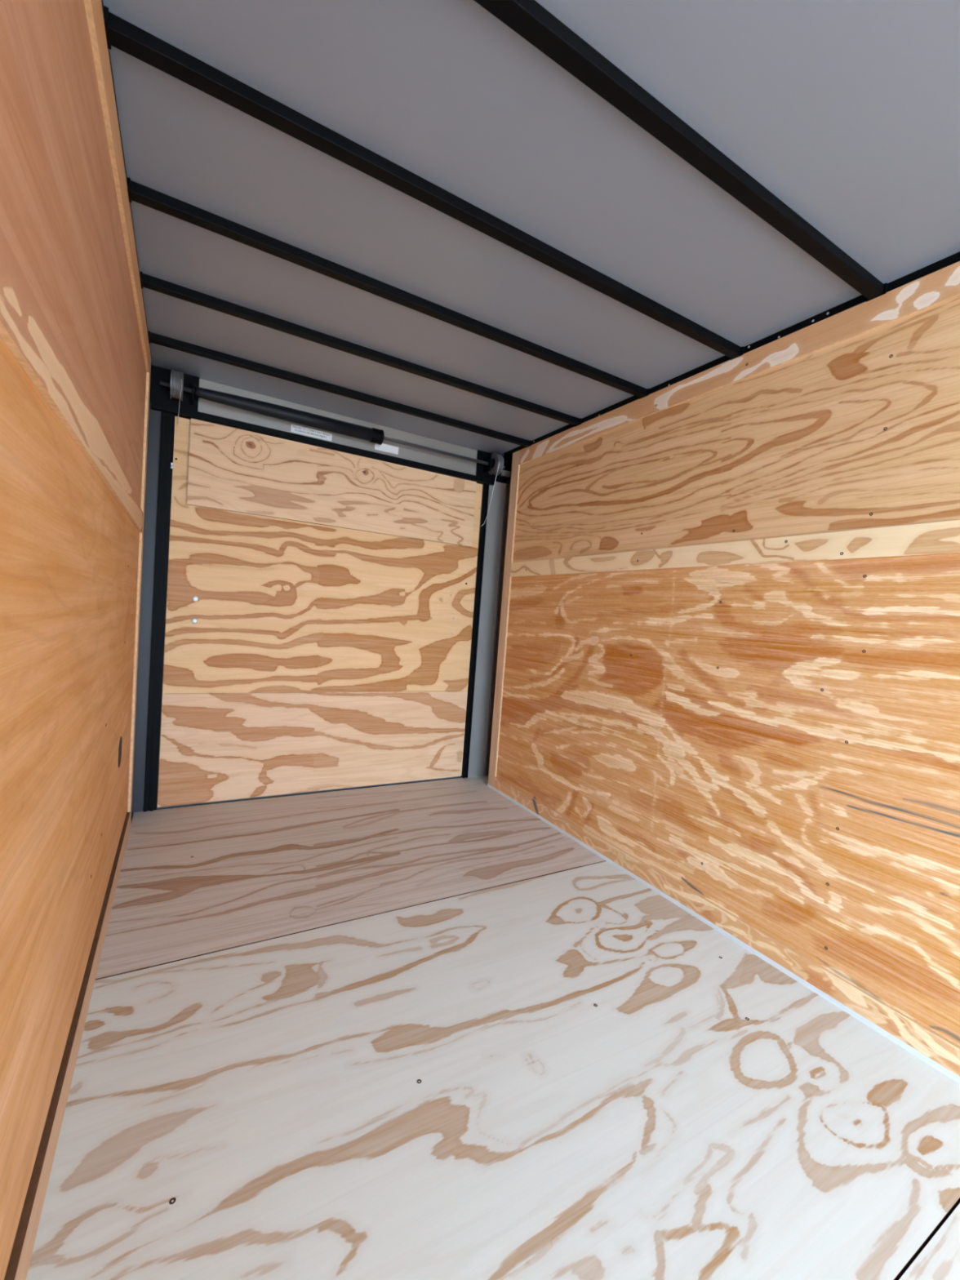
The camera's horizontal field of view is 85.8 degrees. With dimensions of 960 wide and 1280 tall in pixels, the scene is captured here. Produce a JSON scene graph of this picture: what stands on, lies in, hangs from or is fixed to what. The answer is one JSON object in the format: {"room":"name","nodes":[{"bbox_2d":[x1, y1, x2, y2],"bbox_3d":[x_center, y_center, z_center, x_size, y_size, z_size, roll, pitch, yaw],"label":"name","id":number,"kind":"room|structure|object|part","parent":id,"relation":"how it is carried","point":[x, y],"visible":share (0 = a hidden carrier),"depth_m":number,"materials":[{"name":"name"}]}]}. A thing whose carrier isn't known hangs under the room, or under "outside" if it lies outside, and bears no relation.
{"room":"cargo space","nodes":[
{"label":"cargo space","id":0,"kind":"room"},
{"bbox_2d":[0,0,151,1279],"bbox_3d":[-0.293,0.013,0.117,0.085,1.984,4.950,3,3,-30],"label":"wall","id":1,"kind":"structure","parent":0,"point":[75,356],"depth_m":0.76,"materials":[{"name":"brown wood"}]},
{"bbox_3d":[-0.607,0.243,0.697,0.012,1.119,3.272,3,3,-30],"label":"panel","id":2,"kind":"part","parent":1,"relation":"part of","materials":[{"name":"brown wood"}]},
{"bbox_3d":[-0.541,-0.658,0.656,0.012,0.685,3.272,3,3,-30],"label":"panel","id":3,"kind":"part","parent":1,"relation":"part of","materials":[{"name":"brown wood"}]},
{"bbox_2d":[101,0,151,366],"bbox_3d":[-0.184,-0.959,0.041,0.048,0.024,4.800,3,3,-30],"label":"trim","id":4,"kind":"structure","parent":1,"relation":"attached to","point":[101,0],"depth_m":1.12,"materials":[{"name":"black paint"}]},
{"bbox_2d":[156,424,460,808],"bbox_3d":[-0.708,-0.154,2.745,1.980,2.014,0.025,3,3,-30],"label":"seal","id":5,"kind":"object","parent":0,"point":[224,801],"depth_m":2.63,"materials":[{"name":"black rubber"}]},
{"bbox_2d":[131,364,512,816],"bbox_3d":[-0.652,-0.151,2.648,1.910,1.942,0.190,3,3,-30],"label":"door frame","id":6,"kind":"structure","parent":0,"point":[162,411],"depth_m":2.41,"materials":[{"name":"grey metal"}]},
{"bbox_3d":[-1.480,-0.122,2.254,0.086,1.798,0.053,3,3,-30],"label":"post","id":7,"kind":"part","parent":6,"relation":"part of","materials":[{"name":"grey metal"}]},
{"bbox_3d":[-1.301,-1.076,2.163,0.217,0.151,0.137,3,3,-30],"label":"corner plate","id":8,"kind":"part","parent":6,"relation":"part of","materials":[{"name":"black paint"}]},
{"bbox_2d":[290,424,332,440],"bbox_3d":[-0.822,-1.012,2.522,0.194,0.036,0.001,3,3,-30],"label":"warning sticker","id":9,"kind":"object","parent":6,"relation":"attached to","point":[294,428],"visible":1,"depth_m":2.52,"materials":[{"name":"white paper"}]},
{"bbox_2d":[156,416,482,807],"bbox_3d":[-0.726,-0.077,2.678,1.558,1.738,0.076,3,3,-30],"label":"door","id":10,"kind":"structure","parent":6,"relation":"in","point":[320,601],"depth_m":2.58,"materials":[{"name":"brown wood"}]},
{"bbox_2d":[160,368,504,526],"bbox_3d":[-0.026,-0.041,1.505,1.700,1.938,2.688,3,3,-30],"label":"spring","id":11,"kind":"object","parent":6,"relation":"attached to","point":[493,464],"visible":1,"depth_m":2.41,"materials":[{"name":"black paint"}]},
{"bbox_2d":[374,443,398,454],"bbox_3d":[-0.490,-1.008,2.713,0.129,0.039,0.001,3,3,-30],"label":"sticker","id":12,"kind":"object","parent":6,"relation":"attached to","point":[384,447],"visible":0.86,"depth_m":2.71,"materials":[{"name":"white paper"}]},
{"bbox_3d":[0.020,-0.051,3.121,0.126,1.798,0.053,3,3,-30],"label":"post","id":13,"kind":"part","parent":6,"relation":"part of","materials":[{"name":"grey metal"}]},
{"bbox_3d":[0.129,-1.008,2.989,0.267,0.151,0.137,3,3,-30],"label":"corner plate","id":14,"kind":"part","parent":6,"relation":"part of","materials":[{"name":"black paint"}]},
{"bbox_3d":[0.108,-0.056,3.164,0.070,1.818,0.065,3,3,-30],"label":"post","id":15,"kind":"part","parent":6,"relation":"part of","materials":[{"name":"grey metal"}]},
{"bbox_2d":[26,775,959,1279],"bbox_3d":[0.446,1.008,0.662,1.980,0.061,5.050,3,3,-30],"label":"floor","id":16,"kind":"structure","parent":0,"point":[422,1030],"depth_m":1.09,"materials":[{"name":"brown wood"}]},
{"bbox_2d":[102,0,959,456],"bbox_3d":[0.610,-0.951,0.549,1.950,0.030,4.950,3,3,-30],"label":"ceiling","id":17,"kind":"structure","parent":0,"point":[846,112],"depth_m":1.11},
{"bbox_2d":[147,330,531,448],"bbox_3d":[-0.482,-1.086,2.340,1.723,0.026,0.046,3,3,-30],"label":"bow","id":18,"kind":"object","parent":17,"relation":"attached to","point":[157,339],"visible":1,"depth_m":2.22,"materials":[{"name":"black paint"}]},
{"bbox_3d":[-1.224,-1.121,1.911,0.006,0.026,0.046,3,3,-30],"label":"plate","id":19,"kind":"part","parent":18,"relation":"part of","materials":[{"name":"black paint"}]},
{"bbox_2d":[139,271,582,426],"bbox_3d":[-0.282,-1.055,1.993,1.723,0.026,0.046,3,3,-30],"label":"bow","id":20,"kind":"object","parent":17,"relation":"attached to","point":[148,282],"visible":1,"depth_m":1.85,"materials":[{"name":"black paint"}]},
{"bbox_3d":[-1.025,-1.090,1.564,0.006,0.026,0.046,3,3,-30],"label":"plate","id":21,"kind":"part","parent":20,"relation":"part of","materials":[{"name":"black paint"}]},
{"bbox_2d":[127,177,649,399],"bbox_3d":[-0.083,-1.024,1.645,1.723,0.026,0.046,3,3,-30],"label":"bow","id":22,"kind":"object","parent":17,"relation":"attached to","point":[138,193],"visible":1,"depth_m":1.47,"materials":[{"name":"black paint"}]},
{"bbox_3d":[-0.826,-1.060,1.216,0.006,0.026,0.046,3,3,-30],"label":"plate","id":23,"kind":"part","parent":22,"relation":"part of","materials":[{"name":"black paint"}]},
{"bbox_3d":[0.659,-0.989,2.074,0.006,0.026,0.046,3,3,-30],"label":"plate","id":24,"kind":"part","parent":22,"relation":"part of","materials":[{"name":"black paint"}]},
{"bbox_2d":[103,5,744,359],"bbox_3d":[0.117,-0.994,1.297,1.723,0.026,0.046,3,3,-30],"label":"bow","id":25,"kind":"object","parent":17,"relation":"attached to","point":[121,34],"visible":1,"depth_m":1.09,"materials":[{"name":"black paint"}]},
{"bbox_3d":[-0.626,-1.029,0.868,0.006,0.026,0.046,3,3,-30],"label":"plate","id":26,"kind":"part","parent":25,"relation":"part of","materials":[{"name":"black paint"}]},
{"bbox_3d":[0.859,-0.958,1.726,0.006,0.026,0.046,3,3,-30],"label":"plate","id":27,"kind":"part","parent":25,"relation":"part of","materials":[{"name":"black paint"}]},
{"bbox_2d":[474,0,887,302],"bbox_3d":[0.316,-0.963,0.949,1.723,0.026,0.046,3,3,-30],"label":"bow","id":28,"kind":"object","parent":17,"relation":"attached to","point":[528,19],"visible":1,"depth_m":0.96,"materials":[{"name":"black paint"}]},
{"bbox_3d":[1.058,-0.928,1.378,0.006,0.026,0.046,3,3,-30],"label":"plate","id":29,"kind":"part","parent":28,"relation":"part of","materials":[{"name":"black paint"}]},
{"bbox_2d":[488,261,959,1076],"bbox_3d":[1.308,0.089,1.041,0.176,1.984,4.950,3,3,-30],"label":"wall","id":30,"kind":"structure","parent":0,"point":[727,668],"depth_m":1.58,"materials":[{"name":"brown wood"}]},
{"bbox_2d":[487,783,959,1084],"bbox_3d":[1.209,1.016,0.954,0.008,0.011,4.695,3,3,-30],"label":"trim","id":31,"kind":"structure","parent":30,"relation":"attached to","point":[935,1064],"depth_m":1.54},
{"bbox_3d":[1.269,0.404,0.937,0.012,1.240,4.700,3,3,-30],"label":"panel","id":32,"kind":"part","parent":30,"relation":"part of","materials":[{"name":"brown wood"}]},
{"bbox_2d":[503,251,959,459],"bbox_3d":[1.387,-0.885,0.949,0.140,0.024,4.800,3,3,-30],"label":"trim","id":33,"kind":"structure","parent":30,"relation":"attached to","point":[954,258],"depth_m":1.60,"materials":[{"name":"black paint"}]},
{"bbox_3d":[1.339,-0.543,0.893,0.012,0.658,4.700,3,3,-30],"label":"panel","id":34,"kind":"part","parent":30,"relation":"part of","materials":[{"name":"brown wood"}]}
]}

